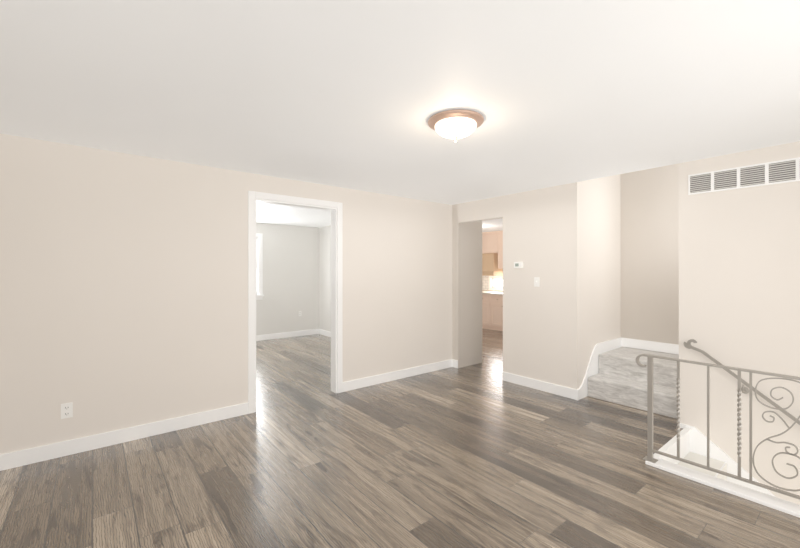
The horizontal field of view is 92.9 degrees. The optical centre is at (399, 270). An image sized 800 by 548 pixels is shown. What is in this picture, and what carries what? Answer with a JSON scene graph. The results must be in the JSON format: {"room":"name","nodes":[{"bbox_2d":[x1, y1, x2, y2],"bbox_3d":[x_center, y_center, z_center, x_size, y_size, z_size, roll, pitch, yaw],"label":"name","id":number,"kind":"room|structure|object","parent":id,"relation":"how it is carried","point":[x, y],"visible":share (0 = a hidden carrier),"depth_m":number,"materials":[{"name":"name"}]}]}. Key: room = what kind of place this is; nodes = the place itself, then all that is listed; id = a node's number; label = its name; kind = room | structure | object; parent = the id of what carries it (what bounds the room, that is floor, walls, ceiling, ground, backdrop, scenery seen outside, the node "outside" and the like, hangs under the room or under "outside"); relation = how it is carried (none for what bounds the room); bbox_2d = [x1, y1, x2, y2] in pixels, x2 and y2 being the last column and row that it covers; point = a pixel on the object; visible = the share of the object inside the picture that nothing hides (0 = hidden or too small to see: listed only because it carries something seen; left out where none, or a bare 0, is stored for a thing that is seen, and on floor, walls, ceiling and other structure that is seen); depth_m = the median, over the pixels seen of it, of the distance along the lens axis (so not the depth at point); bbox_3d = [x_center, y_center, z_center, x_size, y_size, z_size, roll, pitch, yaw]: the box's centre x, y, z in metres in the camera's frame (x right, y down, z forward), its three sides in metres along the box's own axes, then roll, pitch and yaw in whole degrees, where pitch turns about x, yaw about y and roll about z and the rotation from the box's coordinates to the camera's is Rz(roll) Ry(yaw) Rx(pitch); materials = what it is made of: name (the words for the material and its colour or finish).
{"room":"empty living room","nodes":[
{"label":"empty living room","id":0,"kind":"room"},
{"bbox_2d":[0,133,451,454],"bbox_3d":[-1.298,0.224,4.122,5.270,2.440,0.120,0,0,-39],"label":"wall","id":1,"kind":"structure","parent":0,"point":[123,290],"depth_m":3.33,"materials":[{"name":"beige paint"}]},
{"bbox_2d":[61,402,72,418],"bbox_3d":[-2.609,1.094,2.976,0.070,0.115,0.009,0,0,-39],"label":"outlet","id":2,"kind":"object","parent":1,"relation":"attached to","point":[66,410],"visible":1,"depth_m":2.98,"materials":[{"name":"white plastic"}]},
{"bbox_2d":[0,402,247,470],"bbox_3d":[-2.361,1.387,3.175,2.125,0.115,0.014,0,0,-39],"label":"baseboard","id":3,"kind":"structure","parent":1,"relation":"attached to","point":[46,452],"depth_m":3.15,"materials":[{"name":"white wood"}]},
{"bbox_2d":[248,191,342,413],"bbox_3d":[-1.154,0.316,4.238,1.090,2.256,0.156,0,0,-39],"label":"door frame","id":4,"kind":"structure","parent":1,"relation":"attached to","point":[252,195],"depth_m":4.35,"materials":[{"name":"white wood"}]},
{"bbox_2d":[343,359,455,391],"bbox_3d":[0.056,1.387,5.122,1.905,0.115,0.030,0,0,-39],"label":"baseboard","id":5,"kind":"structure","parent":1,"relation":"attached to","point":[386,377],"depth_m":5.04,"materials":[{"name":"white wood"}]},
{"bbox_2d":[256,223,319,334],"bbox_3d":[-3.397,0.224,7.588,4.170,2.440,0.150,0,0,-39],"label":"wall","id":6,"kind":"structure","parent":0,"point":[296,269],"depth_m":8.29,"materials":[{"name":"paint"}]},
{"bbox_2d":[256,233,263,299],"bbox_3d":[-3.422,-0.093,7.523,1.400,1.375,0.170,0,0,-39],"label":"dining window","id":7,"kind":"structure","parent":6,"relation":"in","point":[259,266],"depth_m":7.89,"materials":[{"name":"white"}]},
{"bbox_2d":[256,329,317,340],"bbox_3d":[-3.368,1.387,7.505,3.810,0.115,0.017,0,0,-39],"label":"baseboard","id":8,"kind":"structure","parent":6,"relation":"attached to","point":[291,334],"depth_m":8.23,"materials":[{"name":"white wood"}]},
{"bbox_2d":[320,225,330,331],"bbox_3d":[-0.575,0.224,7.281,0.170,2.440,3.880,0,0,-39],"label":"wall","id":9,"kind":"structure","parent":0,"point":[325,232],"depth_m":8.49,"materials":[{"name":"paint"}]},
{"bbox_2d":[318,329,330,336],"bbox_3d":[-0.647,1.387,7.223,0.014,0.115,3.880,0,0,-39],"label":"baseboard","id":10,"kind":"structure","parent":9,"relation":"attached to","point":[326,333],"depth_m":8.50,"materials":[{"name":"white wood"}]},
{"bbox_2d":[0,328,799,547],"bbox_3d":[0.545,1.569,5.087,9.350,0.250,9.000,0,0,-39],"label":"floor","id":11,"kind":"structure","parent":0,"point":[483,454],"depth_m":2.62,"materials":[{"name":"brown wood"}]},
{"bbox_2d":[482,294,493,329],"bbox_3d":[2.296,1.009,9.636,0.597,0.870,0.551,0,0,-39],"label":"base cabinet","id":12,"kind":"object","parent":11,"relation":"on","point":[492,312],"depth_m":9.35,"materials":[{"name":"beige wood"}]},
{"bbox_2d":[482,290,502,294],"bbox_3d":[2.555,0.540,9.288,0.632,0.065,3.940,0,0,-39],"label":"countertop","id":13,"kind":"structure","parent":12,"relation":"on","point":[491,292],"depth_m":9.44,"materials":[{"name":"beige stone"}]},
{"bbox_2d":[494,295,502,330],"bbox_3d":[2.569,1.009,9.299,0.597,0.870,0.552,0,0,-39],"label":"base cabinet","id":14,"kind":"object","parent":11,"relation":"on","point":[498,309],"depth_m":9.11,"materials":[{"name":"beige wood"}]},
{"bbox_2d":[588,347,678,418],"bbox_3d":[2.816,1.216,4.312,0.964,0.456,0.931,0,0,-39],"label":"stairs","id":15,"kind":"object","parent":11,"relation":"on","point":[620,377],"visible":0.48,"depth_m":4.15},
{"bbox_2d":[645,454,799,517],"bbox_3d":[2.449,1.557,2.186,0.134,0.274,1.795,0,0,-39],"label":"trim","id":16,"kind":"structure","parent":11,"relation":"on","point":[781,505],"depth_m":2.50,"materials":[{"name":"white wood"}]},
{"bbox_2d":[636,354,799,499],"bbox_3d":[2.408,1.026,2.207,0.070,0.788,1.859,0,0,-39],"label":"railing","id":17,"kind":"object","parent":16,"relation":"on","point":[650,449],"visible":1,"depth_m":2.46,"materials":[{"name":"grey metal"}]},
{"bbox_2d":[0,0,799,227],"bbox_3d":[-1.040,-1.076,3.803,5.270,0.160,9.000,0,0,-39],"label":"ceiling","id":18,"kind":"structure","parent":0,"point":[354,94],"depth_m":2.04,"materials":[{"name":"white paint"}]},
{"bbox_2d":[428,109,483,141],"bbox_3d":[0.367,-0.923,2.510,0.368,0.146,0.368,0,0,-39],"label":"flush-mount ceiling light","id":19,"kind":"object","parent":18,"relation":"attached to","point":[456,124],"visible":1,"depth_m":2.42,"materials":[{"name":"white glass"}]},
{"bbox_2d":[482,218,502,231],"bbox_3d":[1.438,-1.076,8.267,3.960,0.160,5.180,0,0,-39],"label":"ceiling","id":20,"kind":"structure","parent":0,"point":[492,225],"depth_m":8.32,"materials":[{"name":"white paint"}]},
{"bbox_2d":[582,174,619,381],"bbox_3d":[2.497,-0.406,4.750,1.180,3.700,0.120,0,0,-39],"label":"wall","id":21,"kind":"structure","parent":0,"point":[600,260],"depth_m":4.58,"materials":[{"name":"beige paint"}]},
{"bbox_2d":[576,337,621,399],"bbox_3d":[2.441,1.159,4.618,1.194,0.571,0.014,0,0,-39],"label":"trim","id":22,"kind":"structure","parent":21,"relation":"attached to","point":[593,364],"depth_m":4.50,"materials":[{"name":"white wood"}]},
{"bbox_2d":[452,141,799,504],"bbox_3d":[1.225,0.494,5.638,0.560,5.500,9.000,0,0,-39],"label":"wall","id":23,"kind":"structure","parent":0,"point":[739,278],"depth_m":3.37,"materials":[{"name":"beige paint"}]},
{"bbox_2d":[514,262,522,267],"bbox_3d":[1.504,-0.076,4.829,0.024,0.080,0.124,0,0,-39],"label":"thermostat","id":24,"kind":"object","parent":23,"relation":"attached to","point":[518,264],"visible":1,"depth_m":4.82,"materials":[{"name":"white plastic"}]},
{"bbox_2d":[534,277,538,286],"bbox_3d":[1.664,0.134,4.634,0.020,0.115,0.070,0,0,-39],"label":"light switch","id":25,"kind":"object","parent":23,"relation":"attached to","point":[536,281],"visible":1,"depth_m":4.64,"materials":[{"name":"white plastic"}]},
{"bbox_2d":[502,372,575,399],"bbox_3d":[1.666,1.387,4.637,0.014,0.115,0.990,0,0,-39],"label":"baseboard","id":26,"kind":"structure","parent":23,"relation":"attached to","point":[555,389],"depth_m":4.59,"materials":[{"name":"white wood"}]},
{"bbox_2d":[654,427,690,456],"bbox_3d":[2.291,1.557,3.184,0.844,0.274,0.045,0,0,-39],"label":"trim","id":27,"kind":"structure","parent":23,"relation":"attached to","point":[670,444],"depth_m":3.15,"materials":[{"name":"white wood"}]},
{"bbox_2d":[665,424,690,460],"bbox_3d":[2.288,1.614,3.181,0.840,0.420,0.030,0,0,-39],"label":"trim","id":28,"kind":"structure","parent":23,"relation":"attached to","point":[685,444],"depth_m":3.34,"materials":[{"name":"white wood"}]},
{"bbox_2d":[717,461,727,476],"bbox_3d":[2.453,1.728,2.977,0.840,0.190,0.012,0,0,-39],"label":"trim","id":29,"kind":"structure","parent":23,"relation":"attached to","point":[724,464],"depth_m":3.22,"materials":[{"name":"white wood"}]},
{"bbox_2d":[680,423,767,489],"bbox_3d":[3.156,2.252,2.794,0.017,1.697,1.845,0,0,-39],"label":"trim","id":30,"kind":"structure","parent":23,"relation":"attached to","point":[694,440],"depth_m":3.32,"materials":[{"name":"white wood"}]},
{"bbox_2d":[684,339,799,424],"bbox_3d":[3.123,1.253,2.778,0.060,1.291,1.722,0,0,-39],"label":"wall-mounted handrail","id":31,"kind":"object","parent":23,"relation":"attached to","point":[688,345],"visible":1,"depth_m":3.14,"materials":[{"name":"grey metal"}]},
{"bbox_2d":[688,157,799,194],"bbox_3d":[3.057,-0.781,2.921,0.012,0.180,1.378,0,0,-39],"label":"air vent","id":32,"kind":"object","parent":23,"relation":"in","point":[775,172],"visible":1,"depth_m":3.15,"materials":[{"name":"white metal"}]},
{"bbox_2d":[620,163,678,354],"bbox_3d":[3.284,-0.406,4.621,0.120,3.700,1.070,0,0,-39],"label":"wall","id":33,"kind":"structure","parent":0,"point":[649,254],"depth_m":4.73,"materials":[{"name":"beige paint"}]},
{"bbox_2d":[621,338,678,354],"bbox_3d":[3.198,0.930,4.620,0.014,0.115,0.936,0,0,-39],"label":"baseboard","id":34,"kind":"structure","parent":33,"relation":"attached to","point":[652,346],"depth_m":4.72,"materials":[{"name":"white wood"}]},
{"bbox_3d":[1.438,0.224,8.267,3.960,2.440,5.180,0,0,-39],"label":"wall","id":35,"kind":"structure","parent":0,"visible":0},
{"bbox_2d":[482,232,485,253],"bbox_3d":[2.169,-0.725,10.015,0.317,0.538,0.484,0,0,-39],"label":"upper cabinet","id":36,"kind":"object","parent":35,"relation":"attached to","point":[483,233],"depth_m":9.76,"materials":[{"name":"beige wood"}]},
{"bbox_2d":[482,276,488,289],"bbox_3d":[2.799,0.316,9.485,0.010,0.383,3.940,0,0,-39],"label":"backsplash","id":37,"kind":"structure","parent":35,"relation":"attached to","point":[485,282],"depth_m":10.12,"materials":[{"name":"tile"}]},
{"bbox_2d":[486,231,497,252],"bbox_3d":[2.399,-0.725,9.730,0.317,0.538,0.484,0,0,-39],"label":"upper cabinet","id":38,"kind":"object","parent":35,"relation":"attached to","point":[492,241],"depth_m":9.57,"materials":[{"name":"beige wood"}]},
{"bbox_2d":[482,253,502,275],"bbox_3d":[2.214,-0.169,9.816,0.499,0.565,0.874,0,0,-39],"label":"range hood","id":39,"kind":"object","parent":35,"relation":"attached to","point":[489,264],"visible":0.42,"depth_m":9.54,"materials":[{"name":"beige wood"}]},
{"bbox_2d":[489,276,502,290],"bbox_3d":[2.697,0.314,9.692,0.150,0.380,0.970,0,0,-39],"label":"kitchen window","id":40,"kind":"structure","parent":35,"relation":"in","point":[497,283],"depth_m":9.94,"materials":[{"name":"white"}]},
{"bbox_2d":[498,230,502,268],"bbox_3d":[2.687,-0.525,9.375,0.317,0.938,0.548,0,0,-39],"label":"upper cabinet","id":41,"kind":"object","parent":35,"relation":"attached to","point":[500,233],"depth_m":9.39,"materials":[{"name":"beige wood"}]},
{"bbox_3d":[2.755,2.469,2.501,1.010,1.550,1.900,0,0,-39],"label":"wall","id":42,"kind":"structure","parent":0,"visible":0},
{"bbox_2d":[678,452,726,480],"bbox_3d":[2.839,2.429,2.481,0.870,1.590,1.757,0,0,-39],"label":"stairs","id":43,"kind":"structure","parent":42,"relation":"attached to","point":[702,460],"depth_m":3.23,"materials":[{"name":"white paint"}]}
]}

